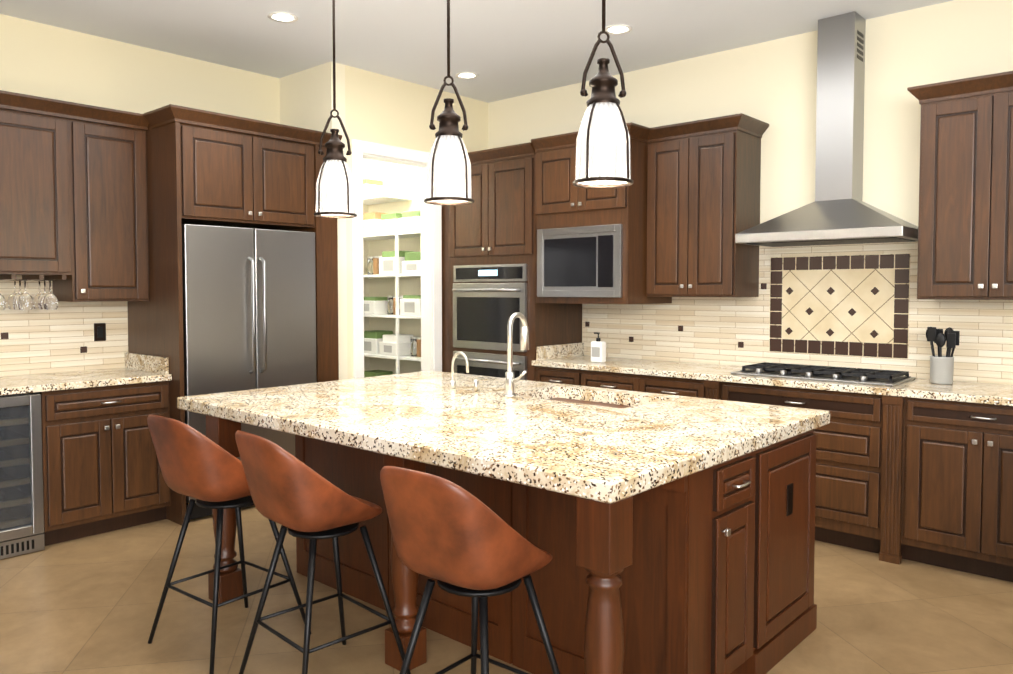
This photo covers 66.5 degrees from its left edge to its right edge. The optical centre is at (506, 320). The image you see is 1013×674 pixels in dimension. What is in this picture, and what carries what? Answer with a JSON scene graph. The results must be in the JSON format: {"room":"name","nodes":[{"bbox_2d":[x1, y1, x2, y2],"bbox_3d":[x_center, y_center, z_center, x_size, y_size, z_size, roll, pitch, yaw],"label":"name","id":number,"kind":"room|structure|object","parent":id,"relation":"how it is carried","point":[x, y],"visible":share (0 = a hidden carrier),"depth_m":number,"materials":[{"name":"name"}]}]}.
{"room":"kitchen","nodes":[
{"label":"kitchen","id":0,"kind":"room"},
{"bbox_2d":[0,14,279,376],"bbox_3d":[-2.664,-0.297,5.071,0.126,3.065,2.860,2,3,42],"label":"wall","id":1,"kind":"structure","parent":0,"point":[46,61],"depth_m":4.95,"materials":[{"name":"beige paint"}]},
{"bbox_2d":[1,332,8,338],"bbox_3d":[-2.997,0.092,4.614,0.004,0.040,0.040,2,3,42],"label":"backsplash","id":2,"kind":"structure","parent":1,"relation":"attached to","point":[3,335],"depth_m":4.61,"materials":[{"name":"brown tile"}]},
{"bbox_2d":[0,90,75,277],"bbox_3d":[-2.996,-0.753,4.317,0.353,0.987,0.920,2,3,42],"label":"upper cabinet","id":3,"kind":"object","parent":1,"relation":"attached to","point":[73,204],"depth_m":4.41,"materials":[{"name":"brown wood"}]},
{"bbox_2d":[0,279,57,309],"bbox_3d":[-2.981,-0.145,4.349,0.260,0.175,0.770,2,3,42],"label":"stemware","id":4,"kind":"object","parent":3,"relation":"hanging from","point":[25,300],"visible":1,"depth_m":4.51,"materials":[{"name":"clear glass"}]},
{"bbox_2d":[80,346,86,352],"bbox_3d":[-2.706,0.187,4.945,0.004,0.040,0.040,2,3,42],"label":"backsplash","id":5,"kind":"structure","parent":1,"relation":"attached to","point":[84,349],"depth_m":4.94,"materials":[{"name":"brown tile"}]},
{"bbox_2d":[36,102,148,301],"bbox_3d":[-2.567,-0.694,4.801,0.353,1.145,0.527,2,3,42],"label":"upper cabinet","id":6,"kind":"object","parent":1,"relation":"attached to","point":[112,219],"depth_m":4.70,"materials":[{"name":"brown wood"}]},
{"bbox_2d":[94,323,105,340],"bbox_3d":[-2.638,0.074,5.013,0.008,0.116,0.072,2,3,42],"label":"electrical outlet plate","id":7,"kind":"object","parent":1,"relation":"attached to","point":[99,331],"visible":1,"depth_m":5.00,"materials":[{"name":"black plastic"}]},
{"bbox_2d":[279,61,347,379],"bbox_3d":[-1.878,-0.342,6.205,1.790,3.065,0.120,2,3,42],"label":"wall","id":8,"kind":"structure","parent":0,"point":[306,98],"depth_m":5.64,"materials":[{"name":"beige paint"}]},
{"bbox_2d":[363,159,369,370],"bbox_3d":[-1.956,-0.388,7.372,0.120,3.065,1.520,2,3,42],"label":"wall","id":9,"kind":"structure","parent":0,"point":[365,270],"depth_m":7.87,"materials":[{"name":"beige paint"}]},
{"bbox_2d":[345,65,487,378],"bbox_3d":[-0.709,-0.344,6.262,0.120,3.065,1.520,2,3,42],"label":"wall","id":10,"kind":"structure","parent":0,"point":[384,109],"depth_m":5.94,"materials":[{"name":"beige paint"}]},
{"bbox_2d":[352,139,441,378],"bbox_3d":[-0.880,-0.074,6.070,0.145,2.540,0.890,2,3,42],"label":"door frame","id":11,"kind":"structure","parent":10,"relation":"attached to","point":[431,259],"depth_m":6.26,"materials":[{"name":"white wood"}]},
{"bbox_2d":[0,0,952,102],"bbox_3d":[-0.451,-1.740,1.501,10.300,0.100,8.480,2,3,42],"label":"ceiling","id":12,"kind":"structure","parent":0,"point":[504,49],"depth_m":4.85,"materials":[{"name":"white paint"}]},
{"bbox_2d":[268,12,297,22],"bbox_3d":[-1.332,-1.808,4.602,0.176,0.006,0.176,2,3,42],"label":"recessed light","id":13,"kind":"object","parent":12,"relation":"in","point":[285,17],"visible":1,"depth_m":4.60,"materials":[{"name":"white"}]},
{"bbox_2d":[314,0,356,217],"bbox_3d":[-0.786,-1.123,3.526,0.195,1.290,0.195,2,3,42],"label":"pendant light","id":14,"kind":"object","parent":12,"relation":"hanging from","point":[335,196],"visible":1,"depth_m":3.49,"materials":[{"name":"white glass"}]},
{"bbox_2d":[424,0,473,204],"bbox_3d":[-0.223,-1.101,2.972,0.195,1.290,0.195,2,3,42],"label":"pendant light","id":15,"kind":"object","parent":12,"relation":"hanging from","point":[448,179],"visible":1,"depth_m":2.94,"materials":[{"name":"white glass"}]},
{"bbox_2d":[455,72,477,78],"bbox_3d":[-0.299,-1.857,5.851,0.176,0.006,0.176,2,3,42],"label":"recessed light","id":16,"kind":"object","parent":12,"relation":"in","point":[466,75],"visible":0.96,"depth_m":5.86,"materials":[{"name":"white"}]},
{"bbox_2d":[572,0,632,188],"bbox_3d":[0.310,-1.081,2.458,0.195,1.290,0.195,2,3,42],"label":"pendant light","id":17,"kind":"object","parent":12,"relation":"hanging from","point":[603,160],"visible":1,"depth_m":2.42,"materials":[{"name":"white glass"}]},
{"bbox_2d":[605,24,631,34],"bbox_3d":[0.696,-1.816,4.818,0.176,0.006,0.176,2,3,42],"label":"recessed light","id":18,"kind":"object","parent":12,"relation":"in","point":[616,29],"visible":0.96,"depth_m":4.81,"materials":[{"name":"white"}]},
{"bbox_2d":[0,505,1012,673],"bbox_3d":[-0.451,1.422,1.626,10.300,0.100,8.480,2,3,42],"label":"floor","id":19,"kind":"structure","parent":0,"point":[88,605],"depth_m":3.38,"materials":[{"name":"tile"}]},
{"bbox_2d":[0,392,44,558],"bbox_3d":[-2.942,0.833,4.181,0.613,0.868,0.617,2,3,42],"label":"wine fridge","id":20,"kind":"object","parent":19,"relation":"on","point":[21,501],"visible":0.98,"depth_m":4.17,"materials":[{"name":"silver metal"}]},
{"bbox_2d":[38,104,341,545],"bbox_3d":[-2.314,-0.016,4.786,0.787,2.525,2.593,2,3,42],"label":"base cabinet","id":21,"kind":"object","parent":19,"relation":"on","point":[102,472],"visible":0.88,"depth_m":4.73,"materials":[{"name":"brown wood"}]},
{"bbox_2d":[0,352,171,395],"bbox_3d":[-2.759,0.311,4.411,0.637,0.138,1.422,2,3,42],"label":"countertop","id":22,"kind":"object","parent":21,"relation":"on","point":[140,368],"visible":1,"depth_m":4.59,"materials":[{"name":"stone"}]},
{"bbox_2d":[206,415,242,603],"bbox_3d":[-1.305,0.865,3.578,0.115,0.861,0.115,2,3,42],"label":"kitchen island leg","id":23,"kind":"object","parent":19,"relation":"on","point":[220,432],"visible":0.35,"depth_m":3.54,"materials":[{"name":"brown wood"}]},
{"bbox_2d":[148,496,311,673],"bbox_3d":[-1.137,1.019,3.173,0.466,0.589,0.466,2,3,38],"label":"stool leg","id":24,"kind":"object","parent":19,"relation":"on","point":[236,504],"visible":0.75,"depth_m":3.13,"materials":[{"name":"black metal"}]},
{"bbox_2d":[147,415,250,501],"bbox_3d":[-1.171,0.526,3.111,0.409,0.343,0.466,2,3,42],"label":"seat","id":25,"kind":"object","parent":24,"relation":"on","point":[194,463],"visible":0.83,"depth_m":2.92,"materials":[{"name":"leather"}]},
{"bbox_2d":[181,224,316,519],"bbox_3d":[-1.870,0.298,5.251,0.744,1.820,0.938,2,3,42],"label":"fridge","id":26,"kind":"object","parent":19,"relation":"on","point":[249,308],"visible":0.52,"depth_m":4.97,"materials":[{"name":"silver metal"}]},
{"bbox_2d":[239,522,410,673],"bbox_3d":[-0.661,1.033,2.803,0.466,0.589,0.466,-2,3,-44],"label":"stool leg","id":27,"kind":"object","parent":19,"relation":"on","point":[334,534],"visible":0.83,"depth_m":2.79,"materials":[{"name":"black metal"}]},
{"bbox_2d":[235,430,381,531],"bbox_3d":[-0.700,0.541,2.745,0.409,0.343,0.466,2,3,42],"label":"seat","id":28,"kind":"object","parent":27,"relation":"on","point":[288,490],"visible":1,"depth_m":2.56,"materials":[{"name":"leather"}]},
{"bbox_2d":[363,194,420,373],"bbox_3d":[-0.959,-0.012,7.269,1.517,2.322,0.365,2,3,42],"label":"shelf unit","id":29,"kind":"object","parent":19,"relation":"on","point":[377,199],"visible":0.1,"depth_m":7.05,"materials":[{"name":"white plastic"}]},
{"bbox_2d":[363,179,420,377],"bbox_3d":[-1.354,-0.306,6.838,1.394,2.057,1.360,2,3,42],"label":"packaged goods","id":30,"kind":"object","parent":29,"relation":"on","point":[381,342],"visible":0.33,"depth_m":7.23,"materials":[{"name":"white"}]},
{"bbox_2d":[384,454,426,670],"bbox_3d":[-0.388,0.889,2.956,0.115,0.861,0.115,2,3,42],"label":"kitchen island leg","id":31,"kind":"object","parent":19,"relation":"on","point":[405,587],"visible":0.35,"depth_m":2.92,"materials":[{"name":"brown wood"}]},
{"bbox_2d":[400,575,559,673],"bbox_3d":[-0.080,1.053,2.300,0.489,0.589,0.489,2,3,42],"label":"stool leg","id":32,"kind":"object","parent":19,"relation":"on","point":[480,598],"visible":0.69,"depth_m":2.27,"materials":[{"name":"black metal"}]},
{"bbox_2d":[380,466,551,589],"bbox_3d":[-0.115,0.561,2.238,0.407,0.343,0.464,2,3,42],"label":"seat","id":33,"kind":"object","parent":32,"relation":"on","point":[446,531],"visible":1,"depth_m":2.06,"materials":[{"name":"leather"}]},
{"bbox_2d":[442,142,581,380],"bbox_3d":[0.007,-0.062,6.220,1.016,2.505,0.643,2,3,42],"label":"tall cabinet","id":34,"kind":"object","parent":19,"relation":"on","point":[493,223],"visible":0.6,"depth_m":5.89,"materials":[{"name":"brown wood"}]},
{"bbox_2d":[452,264,527,379],"bbox_3d":[-0.158,0.218,5.957,0.760,1.295,0.092,2,3,42],"label":"double oven","id":35,"kind":"object","parent":34,"relation":"in","point":[483,313],"visible":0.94,"depth_m":5.95,"materials":[{"name":"silver metal"}]},
{"bbox_2d":[295,397,816,673],"bbox_3d":[0.127,0.865,3.568,2.254,0.861,1.120,2,3,42],"label":"kitchen island","id":36,"kind":"object","parent":19,"relation":"on","point":[717,576],"visible":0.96,"depth_m":2.83,"materials":[{"name":"brown wood"}]},
{"bbox_2d":[177,371,829,503],"bbox_3d":[-0.102,0.406,3.513,2.500,0.058,1.660,2,3,42],"label":"island countertop","id":37,"kind":"structure","parent":36,"relation":"on","point":[530,434],"depth_m":2.99,"materials":[{"name":"stone"}]},
{"bbox_2d":[450,312,528,397],"bbox_3d":[-0.082,0.159,3.867,0.561,0.406,0.164,2,3,42],"label":"faucet","id":38,"kind":"object","parent":37,"relation":"on","point":[510,379],"visible":1,"depth_m":3.71,"materials":[{"name":"silver metal"}]},
{"bbox_2d":[576,496,632,673],"bbox_3d":[0.274,0.920,2.173,0.115,0.861,0.115,2,3,42],"label":"kitchen island leg","id":39,"kind":"object","parent":19,"relation":"on","point":[604,544],"visible":0.96,"depth_m":2.12,"materials":[{"name":"brown wood"}]},
{"bbox_2d":[535,366,1012,581],"bbox_3d":[2.312,0.830,4.202,5.148,0.880,0.642,2,3,42],"label":"base cabinet","id":40,"kind":"object","parent":19,"relation":"on","point":[920,480],"visible":0.54,"depth_m":4.04,"materials":[{"name":"brown wood"}]},
{"bbox_2d":[532,343,1012,405],"bbox_3d":[2.312,0.320,4.182,5.148,0.138,0.625,2,3,42],"label":"countertop","id":41,"kind":"structure","parent":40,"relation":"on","point":[570,356],"depth_m":4.58,"materials":[{"name":"stone"}]},
{"bbox_2d":[591,332,605,362],"bbox_3d":[0.653,0.191,5.497,0.100,0.213,0.062,2,3,42],"label":"soap bottle","id":42,"kind":"object","parent":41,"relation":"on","point":[598,350],"visible":1,"depth_m":5.47,"materials":[{"name":"white plastic"}]},
{"bbox_2d":[731,362,915,385],"bbox_3d":[1.868,0.311,4.595,0.920,0.045,0.460,2,3,42],"label":"cooktop","id":43,"kind":"object","parent":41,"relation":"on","point":[841,374],"visible":1,"depth_m":4.49,"materials":[{"name":"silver metal"}]},
{"bbox_2d":[926,327,959,384],"bbox_3d":[2.394,0.191,4.253,0.164,0.312,0.137,2,3,42],"label":"utensil crock","id":44,"kind":"object","parent":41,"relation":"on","point":[941,369],"visible":1,"depth_m":4.21,"materials":[{"name":"grey ceramic"}]},
{"bbox_2d":[368,0,1012,384],"bbox_3d":[2.350,-0.280,4.632,10.200,3.065,0.128,2,3,42],"label":"wall","id":45,"kind":"structure","parent":0,"point":[772,84],"depth_m":5.01,"materials":[{"name":"beige paint"}]},
{"bbox_2d":[531,122,671,303],"bbox_3d":[0.728,-0.711,5.576,0.877,1.170,0.609,2,3,42],"label":"upper cabinet","id":46,"kind":"object","parent":45,"relation":"attached to","point":[559,203],"depth_m":5.28,"materials":[{"name":"brown wood"}]},
{"bbox_2d":[537,224,622,297],"bbox_3d":[0.499,-0.407,5.391,0.720,0.490,0.026,2,3,42],"label":"microwave","id":47,"kind":"object","parent":46,"relation":"in","point":[584,261],"visible":1,"depth_m":5.36,"materials":[{"name":"silver metal"}]},
{"bbox_2d":[655,114,762,300],"bbox_3d":[1.316,-0.720,5.205,0.648,1.121,0.379,2,3,42],"label":"upper cabinet","id":48,"kind":"object","parent":45,"relation":"attached to","point":[684,208],"depth_m":5.01,"materials":[{"name":"brown wood"}]},
{"bbox_2d":[738,342,743,347],"bbox_3d":[1.590,0.164,5.239,0.040,0.040,0.003,2,3,42],"label":"backsplash","id":49,"kind":"structure","parent":45,"relation":"attached to","point":[740,344],"depth_m":5.24,"materials":[{"name":"brown tile"}]},
{"bbox_2d":[761,283,766,288],"bbox_3d":[1.705,-0.227,5.121,0.040,0.040,0.003,2,3,42],"label":"backsplash","id":50,"kind":"structure","parent":45,"relation":"attached to","point":[763,285],"depth_m":5.12,"materials":[{"name":"brown tile"}]},
{"bbox_2d":[735,11,917,246],"bbox_3d":[1.915,-1.135,4.561,0.940,1.347,0.518,2,3,42],"label":"range hood","id":51,"kind":"object","parent":45,"relation":"attached to","point":[838,211],"visible":0.94,"depth_m":4.58,"materials":[{"name":"silver metal"}]},
{"bbox_2d":[769,253,909,358],"bbox_3d":[2.051,-0.095,4.814,0.840,0.620,0.008,2,3,42],"label":"backsplash","id":52,"kind":"structure","parent":45,"relation":"attached to","point":[851,305],"depth_m":4.79,"materials":[{"name":"beige tile"}]},
{"bbox_2d":[915,71,1012,299],"bbox_3d":[2.618,-0.673,4.060,0.738,1.126,0.359,2,3,42],"label":"upper cabinet","id":53,"kind":"object","parent":45,"relation":"attached to","point":[965,236],"depth_m":4.02,"materials":[{"name":"brown wood"}]}
]}

